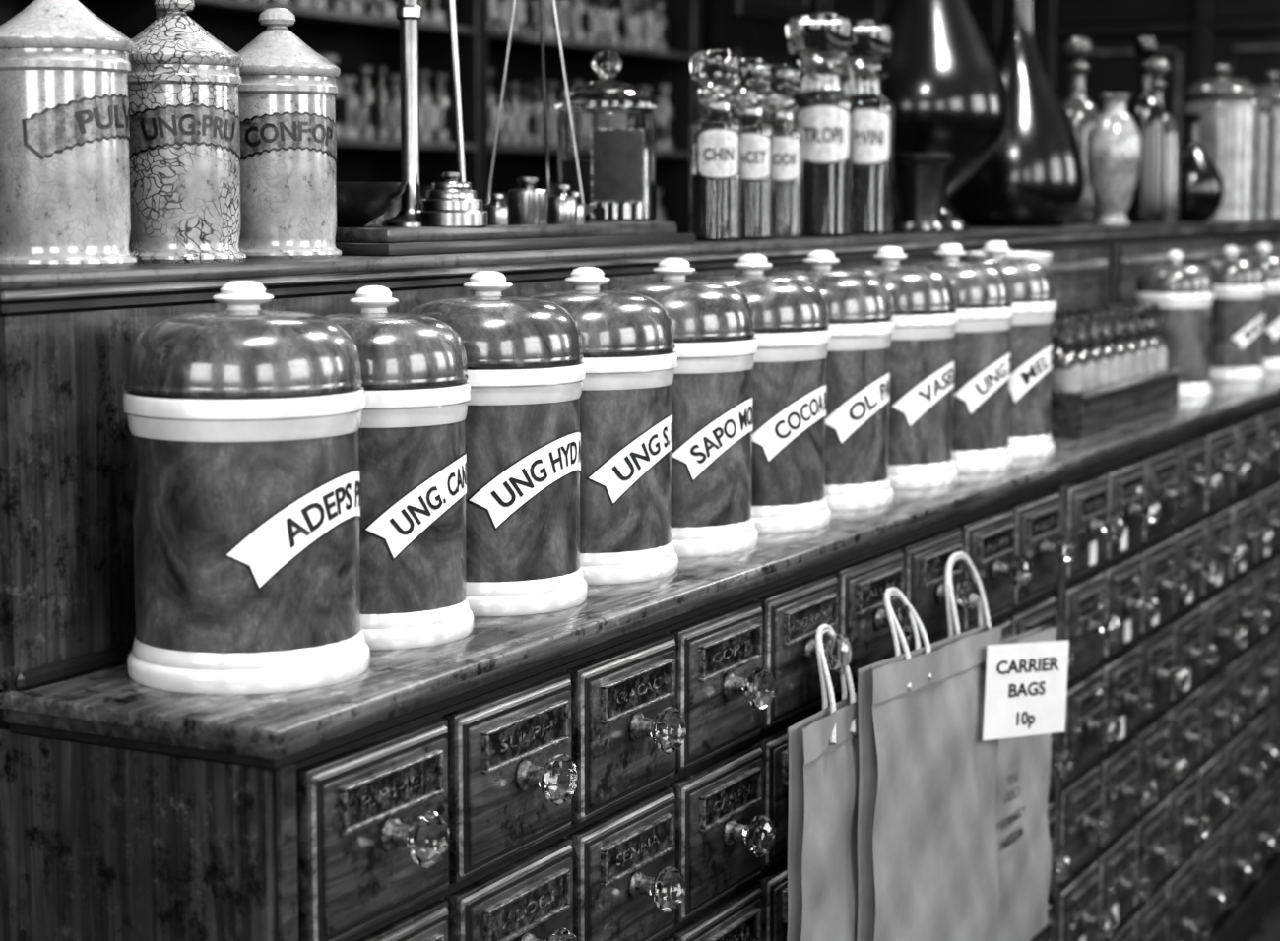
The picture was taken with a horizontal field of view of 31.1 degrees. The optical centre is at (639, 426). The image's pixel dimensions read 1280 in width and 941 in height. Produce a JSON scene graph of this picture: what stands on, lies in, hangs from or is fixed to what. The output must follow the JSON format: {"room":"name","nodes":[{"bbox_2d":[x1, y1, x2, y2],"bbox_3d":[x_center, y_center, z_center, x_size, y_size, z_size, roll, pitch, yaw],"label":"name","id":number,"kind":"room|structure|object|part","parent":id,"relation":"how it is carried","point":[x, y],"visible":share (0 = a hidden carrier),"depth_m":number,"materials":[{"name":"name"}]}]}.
{"room":"pharmacy","nodes":[
{"label":"pharmacy","id":0,"kind":"room"},
{"bbox_2d":[1000,0,1279,151],"bbox_3d":[3.750,-1.011,8.192,5.800,3.220,0.100,3,6,27],"label":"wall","id":1,"kind":"structure","parent":0,"point":[1108,73],"depth_m":8.99,"materials":[{"name":"black wood"}]},
{"bbox_2d":[1034,0,1279,139],"bbox_3d":[3.715,-1.005,8.126,5.800,3.220,0.050,3,6,27],"label":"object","id":2,"kind":"structure","parent":1,"relation":"attached to","point":[1202,28],"depth_m":8.93,"materials":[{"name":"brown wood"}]},
{"bbox_2d":[1246,899,1279,940],"bbox_3d":[1.063,1.129,3.241,6.000,0.050,11.700,3,6,27],"label":"floor","id":3,"kind":"structure","parent":0,"point":[1268,929],"depth_m":4.48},
{"bbox_2d":[0,0,702,233],"bbox_3d":[-0.798,-0.574,5.437,0.320,2.900,3.850,3,6,27],"label":"wall shelving","id":4,"kind":"object","parent":3,"relation":"on","point":[358,39],"depth_m":5.97,"materials":[{"name":"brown wood"}]},
{"bbox_3d":[-0.748,-0.778,5.422,0.075,1.970,3.604,3,6,27],"label":"row of bottles on the shelf","id":5,"kind":"part","parent":4,"relation":"part of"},
{"bbox_2d":[0,371,1279,940],"bbox_3d":[0.782,0.484,4.165,0.590,1.050,5.416,3,6,27],"label":"drawer cabinet","id":6,"kind":"object","parent":3,"relation":"on","point":[612,765],"depth_m":2.22,"materials":[{"name":"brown wood"}]},
{"bbox_2d":[123,280,370,695],"bbox_3d":[-0.308,0.039,1.804,0.189,0.307,0.189,3,6,27],"label":"jar","id":7,"kind":"object","parent":6,"relation":"on","point":[244,419],"visible":1,"depth_m":1.73,"materials":[{"name":"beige ceramic"}]},
{"bbox_2d":[320,285,473,649],"bbox_3d":[-0.225,0.029,1.961,0.165,0.297,0.165,3,6,27],"label":"jar","id":8,"kind":"object","parent":6,"relation":"on","point":[413,455],"visible":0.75,"depth_m":1.90,"materials":[{"name":"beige ceramic"}]},
{"bbox_2d":[407,270,587,616],"bbox_3d":[-0.139,0.009,2.120,0.181,0.304,0.181,3,6,27],"label":"jar","id":9,"kind":"object","parent":6,"relation":"on","point":[527,368],"visible":0.78,"depth_m":2.05,"materials":[{"name":"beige ceramic"}]},
{"bbox_2d":[526,266,678,584],"bbox_3d":[-0.052,-0.007,2.286,0.180,0.303,0.180,3,6,27],"label":"jar","id":10,"kind":"object","parent":6,"relation":"on","point":[630,358],"visible":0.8,"depth_m":2.22,"materials":[{"name":"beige ceramic"}]},
{"bbox_2d":[0,218,1279,691],"bbox_3d":[0.643,-0.202,4.167,0.320,0.315,5.419,3,6,27],"label":"display shelf","id":11,"kind":"object","parent":6,"relation":"on","point":[68,335],"visible":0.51,"depth_m":1.83,"materials":[{"name":"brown wood"}]},
{"bbox_2d":[0,0,137,267],"bbox_3d":[-0.475,-0.253,1.882,0.121,0.242,0.121,3,6,27],"label":"jar","id":12,"kind":"object","parent":11,"relation":"on","point":[65,126],"visible":1,"depth_m":1.84,"materials":[{"name":"ceramic"}]},
{"bbox_2d":[128,0,246,262],"bbox_3d":[-0.405,-0.262,2.015,0.118,0.235,0.118,3,6,27],"label":"jar","id":13,"kind":"object","parent":11,"relation":"on","point":[184,83],"visible":0.79,"depth_m":1.97,"materials":[{"name":"ceramic"}]},
{"bbox_2d":[237,6,342,258],"bbox_3d":[-0.337,-0.274,2.145,0.116,0.232,0.116,3,6,27],"label":"jar","id":14,"kind":"object","parent":11,"relation":"on","point":[288,92],"visible":0.81,"depth_m":2.10,"materials":[{"name":"ceramic"}]},
{"bbox_2d":[335,0,696,255],"bbox_3d":[-0.204,-0.425,2.477,0.235,0.466,0.726,3,6,27],"label":"balance scale","id":15,"kind":"object","parent":11,"relation":"on","point":[358,204],"visible":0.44,"depth_m":2.36,"materials":[{"name":"silver wood"}]},
{"bbox_2d":[415,171,487,226],"bbox_3d":[-0.194,-0.234,2.369,0.074,0.056,0.074,3,6,27],"label":"weight","id":16,"kind":"object","parent":15,"relation":"on","point":[450,202],"visible":0.98,"depth_m":2.35,"materials":[{"name":"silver metal"}]},
{"bbox_2d":[486,192,509,225],"bbox_3d":[-0.153,-0.233,2.470,0.024,0.034,0.024,3,6,27],"label":"weight","id":17,"kind":"object","parent":15,"relation":"on","point":[497,215],"visible":0.99,"depth_m":2.46,"materials":[{"name":"metal"}]},
{"bbox_2d":[507,176,548,224],"bbox_3d":[-0.122,-0.246,2.506,0.044,0.052,0.044,3,6,27],"label":"weight","id":18,"kind":"object","parent":15,"relation":"on","point":[527,205],"visible":0.96,"depth_m":2.49,"materials":[{"name":"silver metal"}]},
{"bbox_2d":[547,184,577,224],"bbox_3d":[-0.086,-0.246,2.547,0.034,0.044,0.034,3,6,27],"label":"weight","id":19,"kind":"object","parent":15,"relation":"on","point":[562,208],"visible":0.98,"depth_m":2.53,"materials":[{"name":"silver metal"}]},
{"bbox_2d":[567,191,584,223],"bbox_3d":[-0.075,-0.246,2.587,0.026,0.036,0.026,3,6,27],"label":"weight","id":20,"kind":"object","parent":15,"relation":"on","point":[581,207],"visible":0.28,"depth_m":2.58,"materials":[{"name":"metal"}]},
{"bbox_2d":[555,49,658,221],"bbox_3d":[-0.041,-0.352,2.890,0.130,0.239,0.130,3,6,27],"label":"glass apothecary jar","id":21,"kind":"object","parent":11,"relation":"on","point":[614,124],"visible":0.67,"depth_m":2.84,"materials":[{"name":"clear glass"}]},
{"bbox_2d":[688,49,742,241],"bbox_3d":[0.096,-0.356,2.924,0.068,0.240,0.069,3,6,27],"label":"bottle","id":22,"kind":"object","parent":11,"relation":"on","point":[715,137],"visible":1,"depth_m":2.90,"materials":[{"name":"clear glass"}]},
{"bbox_2d":[729,58,773,239],"bbox_3d":[0.142,-0.365,3.035,0.068,0.236,0.069,3,6,27],"label":"bottle","id":23,"kind":"object","parent":11,"relation":"on","point":[756,75],"visible":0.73,"depth_m":3.01,"materials":[{"name":"clear glass"}]},
{"bbox_2d":[762,64,803,238],"bbox_3d":[0.189,-0.376,3.146,0.068,0.234,0.069,3,6,27],"label":"bottle","id":24,"kind":"object","parent":11,"relation":"on","point":[787,82],"visible":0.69,"depth_m":3.12,"materials":[{"name":"clear glass"}]},
{"bbox_2d":[785,12,854,236],"bbox_3d":[0.254,-0.427,3.265,0.100,0.312,0.101,3,6,27],"label":"bottle","id":25,"kind":"object","parent":11,"relation":"on","point":[825,114],"visible":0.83,"depth_m":3.23,"materials":[{"name":"clear glass"}]},
{"bbox_2d":[837,20,895,235],"bbox_3d":[0.326,-0.440,3.402,0.100,0.312,0.101,3,6,27],"label":"bottle","id":26,"kind":"object","parent":11,"relation":"on","point":[873,40],"visible":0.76,"depth_m":3.36,"materials":[{"name":"clear glass"}]},
{"bbox_2d":[893,153,953,232],"bbox_3d":[0.436,-0.363,3.590,0.102,0.121,0.102,3,6,27],"label":"mortar","id":27,"kind":"object","parent":11,"relation":"on","point":[920,178],"visible":0.94,"depth_m":3.56,"materials":[{"name":"metal"}]},
{"bbox_2d":[878,0,1010,230],"bbox_3d":[0.472,-0.659,3.791,0.276,0.670,0.276,-1,6,-15],"label":"glass carboy","id":28,"kind":"object","parent":11,"relation":"on","point":[948,94],"visible":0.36,"depth_m":3.70,"materials":[{"name":"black glass"}]},
{"bbox_2d":[948,0,1085,227],"bbox_3d":[0.690,-0.666,4.209,0.253,0.600,0.253,3,6,25],"label":"glass carboy","id":29,"kind":"object","parent":11,"relation":"on","point":[1035,177],"visible":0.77,"depth_m":4.14,"materials":[{"name":"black glass"}]},
{"bbox_2d":[1062,35,1100,223],"bbox_3d":[0.890,-0.604,4.688,0.110,0.380,0.110,3,6,27],"label":"glass bottle","id":30,"kind":"object","parent":11,"relation":"on","point":[1082,113],"visible":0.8,"depth_m":4.65,"materials":[{"name":"grey glass"}]},
{"bbox_2d":[1086,93,1142,225],"bbox_3d":[0.917,-0.516,4.456,0.106,0.252,0.106,3,6,27],"label":"vase","id":31,"kind":"object","parent":11,"relation":"on","point":[1114,148],"visible":1,"depth_m":4.42,"materials":[{"name":"ceramic"}]},
{"bbox_2d":[1126,34,1166,223],"bbox_3d":[1.020,-0.601,4.655,0.090,0.380,0.090,3,6,27],"label":"glass bottle","id":32,"kind":"object","parent":11,"relation":"on","point":[1147,205],"visible":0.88,"depth_m":4.62,"materials":[{"name":"grey glass"}]},
{"bbox_2d":[1151,56,1180,222],"bbox_3d":[1.091,-0.608,4.878,0.110,0.350,0.110,3,6,27],"label":"glass bottle","id":33,"kind":"object","parent":11,"relation":"on","point":[1162,66],"visible":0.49,"depth_m":4.84,"materials":[{"name":"grey glass"}]},
{"bbox_2d":[1177,115,1223,221],"bbox_3d":[1.200,-0.561,5.006,0.137,0.231,0.137,3,6,27],"label":"flask","id":34,"kind":"object","parent":11,"relation":"on","point":[1201,190],"visible":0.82,"depth_m":4.96,"materials":[{"name":"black glass"}]},
{"bbox_2d":[1182,64,1260,220],"bbox_3d":[1.359,-0.665,5.388,0.177,0.361,0.177,3,6,27],"label":"glass jar","id":35,"kind":"object","parent":11,"relation":"on","point":[1229,124],"visible":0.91,"depth_m":5.32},
{"bbox_2d":[1240,78,1275,218],"bbox_3d":[1.481,-0.682,5.663,0.156,0.341,0.156,3,6,27],"label":"glass jar","id":36,"kind":"object","parent":11,"relation":"on","point":[1265,103],"visible":0.23,"depth_m":5.61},
{"bbox_2d":[1255,70,1279,218],"bbox_3d":[1.610,-0.718,5.864,0.177,0.371,0.177,3,6,27],"label":"glass jar","id":37,"kind":"object","parent":11,"relation":"on","point":[1271,90],"visible":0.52,"depth_m":5.79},
{"bbox_2d":[609,257,758,557],"bbox_3d":[0.036,-0.026,2.453,0.180,0.307,0.180,3,6,27],"label":"jar","id":38,"kind":"object","parent":6,"relation":"on","point":[713,322],"visible":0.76,"depth_m":2.38,"materials":[{"name":"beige ceramic"}]},
{"bbox_2d":[699,254,831,533],"bbox_3d":[0.128,-0.043,2.619,0.180,0.307,0.180,3,6,27],"label":"jar","id":39,"kind":"object","parent":6,"relation":"on","point":[793,335],"visible":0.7,"depth_m":2.55,"materials":[{"name":"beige ceramic"}]},
{"bbox_2d":[786,624,859,940],"bbox_3d":[0.215,0.436,2.443,0.065,0.449,0.330,3,6,27],"label":"bag","id":40,"kind":"object","parent":6,"relation":"hanging from","point":[823,756],"visible":0.63,"depth_m":2.34,"materials":[{"name":"grey paper"}]},
{"bbox_2d":[771,250,894,511],"bbox_3d":[0.220,-0.061,2.802,0.180,0.307,0.180,3,6,27],"label":"jar","id":41,"kind":"object","parent":6,"relation":"on","point":[859,303],"visible":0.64,"depth_m":2.73,"materials":[{"name":"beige ceramic"}]},
{"bbox_2d":[842,246,958,489],"bbox_3d":[0.325,-0.081,3.003,0.180,0.307,0.180,3,6,27],"label":"jar","id":42,"kind":"object","parent":6,"relation":"on","point":[925,315],"visible":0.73,"depth_m":2.93,"materials":[{"name":"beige ceramic"}]},
{"bbox_2d":[856,586,1002,940],"bbox_3d":[0.303,0.442,2.585,0.090,0.509,0.400,3,6,27],"label":"bag","id":43,"kind":"object","parent":6,"relation":"hanging from","point":[928,859],"visible":0.99,"depth_m":2.53,"materials":[{"name":"grey paper"}]},
{"bbox_2d":[982,640,1069,740],"bbox_3d":[0.456,0.310,2.712,0.166,0.124,0.005,-5,8,-43],"label":"sign","id":44,"kind":"object","parent":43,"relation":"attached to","point":[1026,684],"visible":1,"depth_m":2.71,"materials":[{"name":"white paper"}]},
{"bbox_2d":[908,243,1014,473],"bbox_3d":[0.426,-0.098,3.169,0.178,0.307,0.178,3,6,27],"label":"jar","id":45,"kind":"object","parent":6,"relation":"on","point":[984,290],"visible":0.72,"depth_m":3.10,"materials":[{"name":"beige ceramic"}]},
{"bbox_2d":[944,551,1056,940],"bbox_3d":[0.410,0.414,2.812,0.069,0.519,0.455,3,6,27],"label":"bag","id":46,"kind":"object","parent":6,"relation":"hanging from","point":[1023,766],"visible":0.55,"depth_m":2.89,"materials":[{"name":"grey paper"}]},
{"bbox_2d":[960,241,1056,458],"bbox_3d":[0.514,-0.115,3.336,0.178,0.307,0.178,3,6,27],"label":"jar","id":47,"kind":"object","parent":6,"relation":"on","point":[1032,283],"visible":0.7,"depth_m":3.27,"materials":[{"name":"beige ceramic"}]},
{"bbox_2d":[965,251,1052,268],"bbox_3d":[0.562,-0.123,3.520,0.132,0.286,0.132,3,6,27],"label":"dish","id":48,"kind":"object","parent":47,"relation":"on","point":[1045,258],"visible":0.09,"depth_m":3.46,"materials":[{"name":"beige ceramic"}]},
{"bbox_2d":[1050,303,1181,438],"bbox_3d":[0.757,-0.101,3.822,0.138,0.183,0.586,3,6,27],"label":"rack","id":49,"kind":"object","parent":6,"relation":"on","point":[1115,376],"visible":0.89,"depth_m":3.73,"materials":[{"name":"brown wood"}]},
{"bbox_2d":[1134,250,1214,397],"bbox_3d":[0.999,-0.194,4.309,0.148,0.270,0.148,3,6,27],"label":"jar","id":50,"kind":"object","parent":6,"relation":"on","point":[1184,293],"visible":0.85,"depth_m":4.25,"materials":[{"name":"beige ceramic"}]},
{"bbox_2d":[1199,246,1267,381],"bbox_3d":[1.203,-0.233,4.697,0.148,0.270,0.148,3,6,27],"label":"jar","id":51,"kind":"object","parent":6,"relation":"on","point":[1240,287],"visible":0.84,"depth_m":4.64,"materials":[{"name":"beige ceramic"}]},
{"bbox_2d":[1238,243,1279,371],"bbox_3d":[1.342,-0.260,4.962,0.148,0.270,0.148,3,6,27],"label":"jar","id":52,"kind":"object","parent":6,"relation":"on","point":[1270,263],"visible":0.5,"depth_m":4.90,"materials":[{"name":"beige ceramic"}]},
{"bbox_2d":[702,0,1000,215],"bbox_3d":[0.716,-0.842,8.255,0.380,2.870,2.530,3,6,27],"label":"wall","id":53,"kind":"structure","parent":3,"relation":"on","point":[748,29],"depth_m":7.28,"materials":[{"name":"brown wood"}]}
]}

